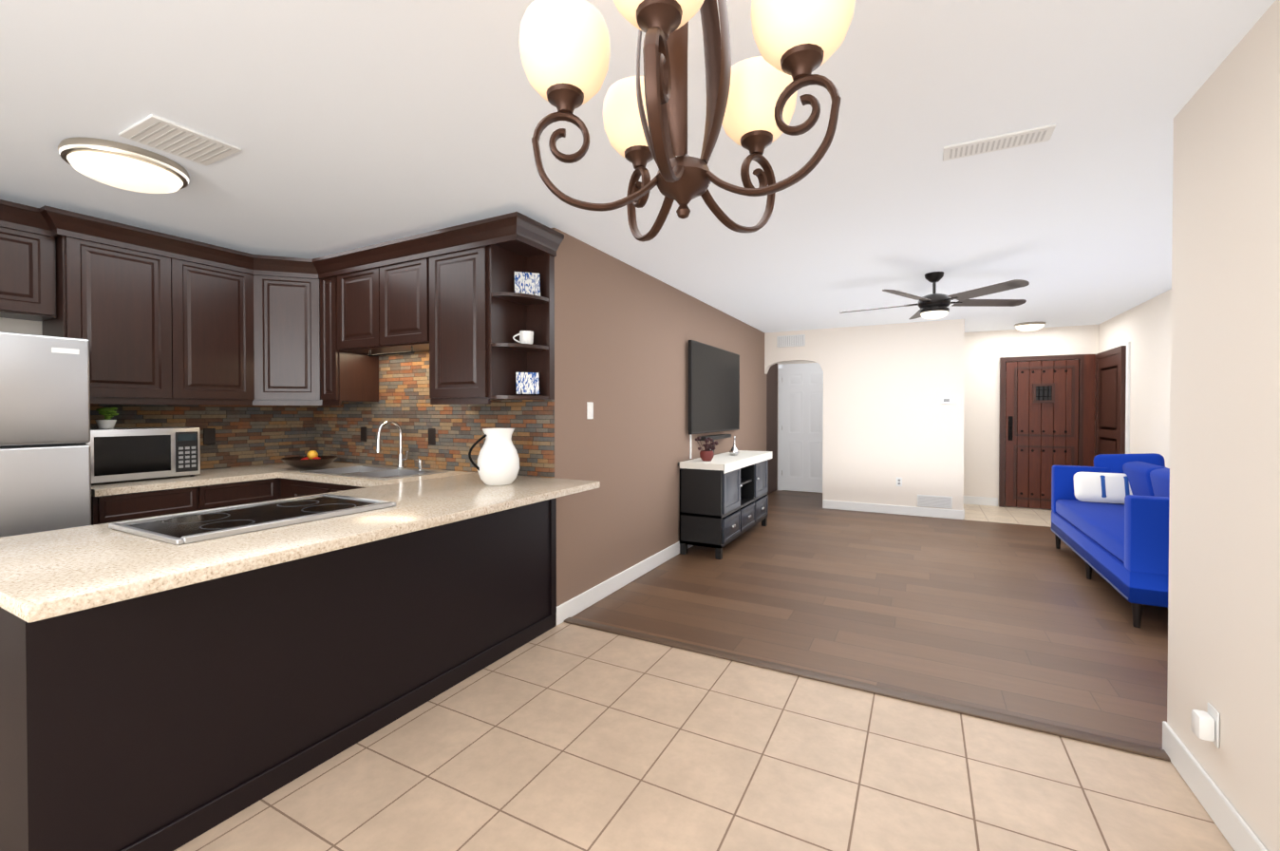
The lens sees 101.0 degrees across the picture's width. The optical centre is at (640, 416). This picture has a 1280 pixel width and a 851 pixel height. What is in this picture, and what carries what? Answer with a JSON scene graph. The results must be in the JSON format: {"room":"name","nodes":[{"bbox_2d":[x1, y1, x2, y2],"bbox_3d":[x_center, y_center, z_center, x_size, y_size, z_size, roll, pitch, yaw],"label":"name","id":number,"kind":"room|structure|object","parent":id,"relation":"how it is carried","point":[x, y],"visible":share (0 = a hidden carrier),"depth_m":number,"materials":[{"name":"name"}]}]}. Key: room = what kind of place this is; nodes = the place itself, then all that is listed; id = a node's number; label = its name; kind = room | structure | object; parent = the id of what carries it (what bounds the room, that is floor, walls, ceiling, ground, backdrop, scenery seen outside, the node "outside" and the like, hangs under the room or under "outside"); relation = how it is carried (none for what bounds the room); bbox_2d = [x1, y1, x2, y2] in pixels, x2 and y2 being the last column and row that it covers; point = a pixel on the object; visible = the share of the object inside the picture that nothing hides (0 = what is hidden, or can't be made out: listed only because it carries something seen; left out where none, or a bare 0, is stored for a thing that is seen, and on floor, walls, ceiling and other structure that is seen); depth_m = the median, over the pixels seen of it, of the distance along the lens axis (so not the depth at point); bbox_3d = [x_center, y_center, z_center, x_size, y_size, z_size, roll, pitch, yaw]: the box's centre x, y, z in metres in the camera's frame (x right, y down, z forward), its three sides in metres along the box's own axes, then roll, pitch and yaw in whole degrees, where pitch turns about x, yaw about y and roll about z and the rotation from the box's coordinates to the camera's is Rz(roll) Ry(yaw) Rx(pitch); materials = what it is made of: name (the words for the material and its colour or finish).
{"room":"kitchen","nodes":[
{"label":"kitchen","id":0,"kind":"room"},
{"bbox_2d":[0,0,1275,332],"bbox_3d":[0.474,-1.174,3.445,6.690,0.030,11.570,0,1,28],"label":"ceiling","id":1,"kind":"structure","parent":0,"point":[344,125],"depth_m":2.19,"materials":[{"name":"white paint"}]},
{"bbox_2d":[57,137,189,193],"bbox_3d":[-2.293,-1.094,2.366,0.424,0.105,0.424,0,1,28],"label":"kitchen ceiling light","id":2,"kind":"object","parent":1,"relation":"attached to","point":[124,166],"visible":1,"depth_m":2.27,"materials":[{"name":"white glass"}]},
{"bbox_2d":[118,113,241,166],"bbox_3d":[-1.900,-1.139,2.189,0.300,0.013,0.300,0,1,28],"label":"ceiling vent","id":3,"kind":"object","parent":1,"relation":"in","point":[160,133],"visible":1,"depth_m":2.17,"materials":[{"name":"white metal"}]},
{"bbox_2d":[518,0,855,241],"bbox_3d":[0.096,-0.758,1.004,0.589,0.749,0.601,0,1,28],"label":"chandelier","id":4,"kind":"object","parent":1,"relation":"hanging from","point":[565,48],"visible":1,"depth_m":0.96,"materials":[{"name":"brown metal"}]},
{"bbox_2d":[839,271,1029,319],"bbox_3d":[2.377,-0.985,4.349,1.399,0.365,1.413,0,1,28],"label":"ceiling fan","id":5,"kind":"object","parent":1,"relation":"hanging from","point":[933,305],"visible":1,"depth_m":4.23,"materials":[{"name":"black metal"}]},
{"bbox_2d":[942,123,1055,161],"bbox_3d":[1.482,-1.139,2.200,0.380,0.013,0.130,0,1,28],"label":"ceiling vent","id":6,"kind":"object","parent":1,"relation":"in","point":[1022,138],"visible":1,"depth_m":2.18,"materials":[{"name":"white metal"}]},
{"bbox_2d":[1014,321,1045,331],"bbox_3d":[4.982,-1.145,6.749,0.330,0.097,0.330,0,1,28],"label":"ceiling light","id":7,"kind":"object","parent":1,"relation":"attached to","point":[1028,326],"visible":1,"depth_m":6.66,"materials":[{"name":"white glass"}]},
{"bbox_2d":[0,0,1279,850],"bbox_3d":[0.468,0.061,3.445,6.690,2.440,11.540,0,1,28],"label":"wall","id":8,"kind":"structure","parent":0,"point":[1202,336],"depth_m":1.83,"materials":[{"name":"white paint"}]},
{"bbox_2d":[50,344,554,482],"bbox_3d":[-1.961,-0.051,3.139,2.447,0.849,1.518,0,1,28],"label":"backsplash","id":9,"kind":"structure","parent":8,"relation":"attached to","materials":[{"name":"stone"}]},
{"bbox_2d":[776,334,805,347],"bbox_3d":[2.105,-1.061,7.368,0.380,0.160,0.012,0,1,28],"label":"air vent","id":10,"kind":"object","parent":8,"relation":"in","point":[798,340],"visible":1,"depth_m":7.36,"materials":[{"name":"white metal"}]},
{"bbox_2d":[822,499,964,519],"bbox_3d":[3.214,1.188,6.801,1.655,0.115,0.015,0,1,28],"label":"baseboard","id":11,"kind":"structure","parent":8,"relation":"attached to","point":[829,504],"depth_m":6.76,"materials":[{"name":"white wood"}]},
{"bbox_2d":[896,476,902,486],"bbox_3d":[3.310,0.828,6.748,0.070,0.115,0.008,0,1,28],"label":"outlet","id":12,"kind":"object","parent":8,"relation":"attached to","point":[898,481],"visible":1,"depth_m":6.75,"materials":[{"name":"white plastic"}]},
{"bbox_2d":[917,494,952,508],"bbox_3d":[3.658,1.050,6.563,0.380,0.145,0.012,0,1,28],"label":"air vent","id":13,"kind":"object","parent":8,"relation":"in","point":[938,501],"visible":1,"depth_m":6.56,"materials":[{"name":"white metal"}]},
{"bbox_2d":[941,396,951,403],"bbox_3d":[3.766,-0.202,6.486,0.110,0.080,0.022,0,1,28],"label":"thermostat","id":14,"kind":"object","parent":8,"relation":"attached to","point":[946,400],"visible":0.94,"depth_m":6.48,"materials":[{"name":"white plastic"}]},
{"bbox_2d":[963,495,997,506],"bbox_3d":[4.768,1.181,7.446,0.469,0.115,0.015,0,1,28],"label":"baseboard","id":15,"kind":"structure","parent":8,"relation":"attached to","point":[969,499],"depth_m":7.42,"materials":[{"name":"white"}]},
{"bbox_2d":[998,353,1095,508],"bbox_3d":[5.412,0.211,7.039,1.020,2.057,0.106,0,1,28],"label":"entry door","id":16,"kind":"structure","parent":8,"relation":"in","point":[1046,415],"depth_m":7.07,"materials":[{"name":"brown wood"}]},
{"bbox_2d":[1094,345,1126,456],"bbox_3d":[5.628,0.224,6.329,0.048,2.047,0.980,0,1,28],"label":"closet door","id":17,"kind":"structure","parent":8,"relation":"in","point":[1110,403],"depth_m":6.25,"materials":[{"name":"brown wood"}]},
{"bbox_2d":[1125,341,1130,453],"bbox_3d":[5.376,0.215,5.823,0.019,2.080,0.070,0,1,28],"label":"door frame","id":18,"kind":"structure","parent":8,"relation":"attached to","point":[1127,406],"depth_m":5.80,"materials":[{"name":"white wood"}]},
{"bbox_2d":[1191,702,1219,748],"bbox_3d":[1.847,1.002,1.729,0.048,0.115,0.070,0,1,28],"label":"outlet","id":19,"kind":"object","parent":8,"relation":"attached to","point":[1205,725],"visible":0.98,"depth_m":1.71,"materials":[{"name":"white plastic"}]},
{"bbox_2d":[1162,720,1267,850],"bbox_3d":[0.828,1.263,-0.219,0.014,0.115,5.150,0,1,28],"label":"baseboard","id":20,"kind":"structure","parent":8,"relation":"attached to","point":[1232,826],"depth_m":1.71,"materials":[{"name":"white wood"}]},
{"bbox_2d":[550,227,777,606],"bbox_3d":[0.868,0.032,6.132,0.270,2.440,6.420,0,1,28],"label":"wall","id":21,"kind":"structure","parent":0,"point":[625,332],"depth_m":4.02,"materials":[{"name":"brown paint"}]},
{"bbox_2d":[586,401,593,418],"bbox_3d":[-0.335,-0.043,3.571,0.009,0.115,0.070,0,1,28],"label":"light switch","id":22,"kind":"object","parent":21,"relation":"attached to","point":[590,409],"visible":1,"depth_m":3.56,"materials":[{"name":"white plastic"}]},
{"bbox_2d":[556,541,693,625],"bbox_3d":[0.637,1.203,5.407,0.014,0.115,4.900,0,1,28],"label":"baseboard","id":23,"kind":"structure","parent":21,"relation":"attached to","point":[580,602],"depth_m":3.83,"materials":[{"name":"white wood"}]},
{"bbox_2d":[688,339,739,458],"bbox_3d":[0.825,-0.170,5.654,0.098,1.135,1.500,0,1,28],"label":"wall-mounted tv","id":24,"kind":"object","parent":21,"relation":"attached to","point":[713,388],"visible":0.85,"depth_m":5.48,"materials":[{"name":"black plastic"}]},
{"bbox_2d":[777,362,823,492],"bbox_3d":[2.698,0.176,8.601,0.900,2.100,0.101,0,1,28],"label":"hall door","id":25,"kind":"structure","parent":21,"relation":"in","point":[800,427],"depth_m":8.65,"materials":[{"name":"white paint"}]},
{"bbox_2d":[173,621,1234,850],"bbox_3d":[-1.535,1.338,0.945,5.520,0.060,5.220,0,1,28],"label":"floor","id":26,"kind":"structure","parent":0,"point":[563,736],"depth_m":1.91,"materials":[{"name":"beige tile"}]},
{"bbox_2d":[0,331,91,537],"bbox_3d":[-3.257,0.449,2.496,0.732,1.676,0.755,0,1,28],"label":"refrigerator","id":27,"kind":"object","parent":26,"relation":"on","point":[45,439],"visible":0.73,"depth_m":2.51,"materials":[{"name":"grey metal"}]},
{"bbox_2d":[0,199,269,510],"bbox_3d":[-3.129,0.095,2.880,0.630,2.384,1.800,0,1,28],"label":"kitchen cabinets","id":28,"kind":"object","parent":26,"relation":"on","point":[177,329],"depth_m":3.20,"materials":[{"name":"black wood"}]},
{"bbox_2d":[86,426,200,485],"bbox_3d":[-3.053,0.220,3.181,0.386,0.306,0.520,0,1,28],"label":"microwave","id":29,"kind":"object","parent":28,"relation":"on","point":[119,454],"visible":0.85,"depth_m":3.08,"materials":[{"name":"silver metal"}]},
{"bbox_2d":[94,407,118,428],"bbox_3d":[-3.105,0.004,3.075,0.122,0.126,0.098,0,1,28],"label":"potted plant","id":30,"kind":"object","parent":29,"relation":"on","point":[108,413],"visible":0.98,"depth_m":3.06,"materials":[{"name":"green plant"}]},
{"bbox_2d":[0,476,535,850],"bbox_3d":[-1.340,0.830,2.049,0.976,0.932,1.598,0,1,28],"label":"kitchen peninsula","id":31,"kind":"object","parent":26,"relation":"on","point":[245,619],"depth_m":1.72,"materials":[{"name":"black wood"}]},
{"bbox_2d":[108,492,396,545],"bbox_3d":[-1.452,0.374,2.058,0.510,0.022,0.760,0,1,28],"label":"cooktop","id":32,"kind":"object","parent":31,"relation":"in","point":[181,529],"depth_m":1.94,"materials":[{"name":"black glass"}]},
{"bbox_2d":[269,211,600,638],"bbox_3d":[-1.616,0.089,3.438,2.776,2.384,0.668,0,1,28],"label":"kitchen cabinets","id":33,"kind":"object","parent":26,"relation":"on","point":[392,358],"depth_m":3.41,"materials":[{"name":"black wood"}]},
{"bbox_2d":[0,459,600,622],"bbox_3d":[-1.983,0.397,2.747,2.776,0.038,2.236,0,1,28],"label":"countertop","id":34,"kind":"structure","parent":33,"relation":"on","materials":[{"name":"beige stone"}]},
{"bbox_2d":[280,450,338,469],"bbox_3d":[-2.352,0.302,3.760,0.350,0.129,0.350,0,1,28],"label":"fruit bowl","id":35,"kind":"object","parent":33,"relation":"on","point":[311,460],"visible":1,"depth_m":3.69,"materials":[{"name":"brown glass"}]},
{"bbox_2d":[299,464,450,510],"bbox_3d":[-1.785,0.462,3.550,0.880,0.196,0.480,0,1,28],"label":"sink","id":36,"kind":"object","parent":33,"relation":"in","point":[368,472],"depth_m":3.62,"materials":[{"name":"silver metal"}]},
{"bbox_2d":[375,419,423,470],"bbox_3d":[-1.645,0.194,3.613,0.244,0.339,0.222,0,1,28],"label":"faucet","id":37,"kind":"object","parent":33,"relation":"on","point":[401,464],"depth_m":3.69,"materials":[{"name":"silver metal"}]},
{"bbox_2d":[468,428,519,485],"bbox_3d":[-0.808,0.220,2.956,0.232,0.310,0.278,0,1,28],"label":"pitcher","id":38,"kind":"object","parent":33,"relation":"on","point":[498,461],"visible":1,"depth_m":2.90,"materials":[{"name":"white ceramic"}]},
{"bbox_2d":[571,489,1167,749],"bbox_3d":[2.696,1.292,5.228,4.420,0.060,6.320,0,1,28],"label":"floor","id":39,"kind":"structure","parent":0,"point":[1032,622],"depth_m":3.45,"materials":[{"name":"brown wood"}]},
{"bbox_2d":[677,450,771,559],"bbox_3d":[0.933,0.831,5.471,0.455,0.853,1.690,0,1,28],"label":"tv console","id":40,"kind":"object","parent":39,"relation":"on","point":[724,499],"visible":1,"depth_m":4.84,"materials":[{"name":"black wood"}]},
{"bbox_2d":[695,436,718,461],"bbox_3d":[0.620,0.297,4.916,0.223,0.222,0.206,0,1,28],"label":"flower pot","id":41,"kind":"object","parent":40,"relation":"on","point":[706,454],"visible":1,"depth_m":4.88,"materials":[{"name":"red ceramic"}]},
{"bbox_2d":[729,435,738,454],"bbox_3d":[0.997,0.302,5.579,0.100,0.200,0.098,0,1,28],"label":"vase","id":42,"kind":"object","parent":40,"relation":"on","point":[733,450],"visible":1,"depth_m":5.55,"materials":[{"name":"silver metal"}]},
{"bbox_2d":[563,617,1170,761],"bbox_3d":[0.774,1.283,2.672,2.830,0.012,0.070,0,1,28],"label":"transition strip","id":43,"kind":"object","parent":39,"relation":"on","point":[1109,742],"depth_m":2.43,"materials":[{"name":"brown wood"}]},
{"bbox_2d":[1050,452,1169,627],"bbox_3d":[3.872,0.800,3.988,0.864,0.946,2.245,0,1,28],"label":"sofa","id":44,"kind":"object","parent":39,"relation":"on","point":[1110,518],"visible":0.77,"depth_m":3.97,"materials":[{"name":"blue fabric"}]},
{"bbox_2d":[963,503,1051,527],"bbox_3d":[5.010,1.276,6.658,1.680,0.062,1.420,0,1,28],"label":"floor","id":45,"kind":"structure","parent":0,"point":[1012,515],"depth_m":6.69,"materials":[{"name":"beige tile"}]}
]}

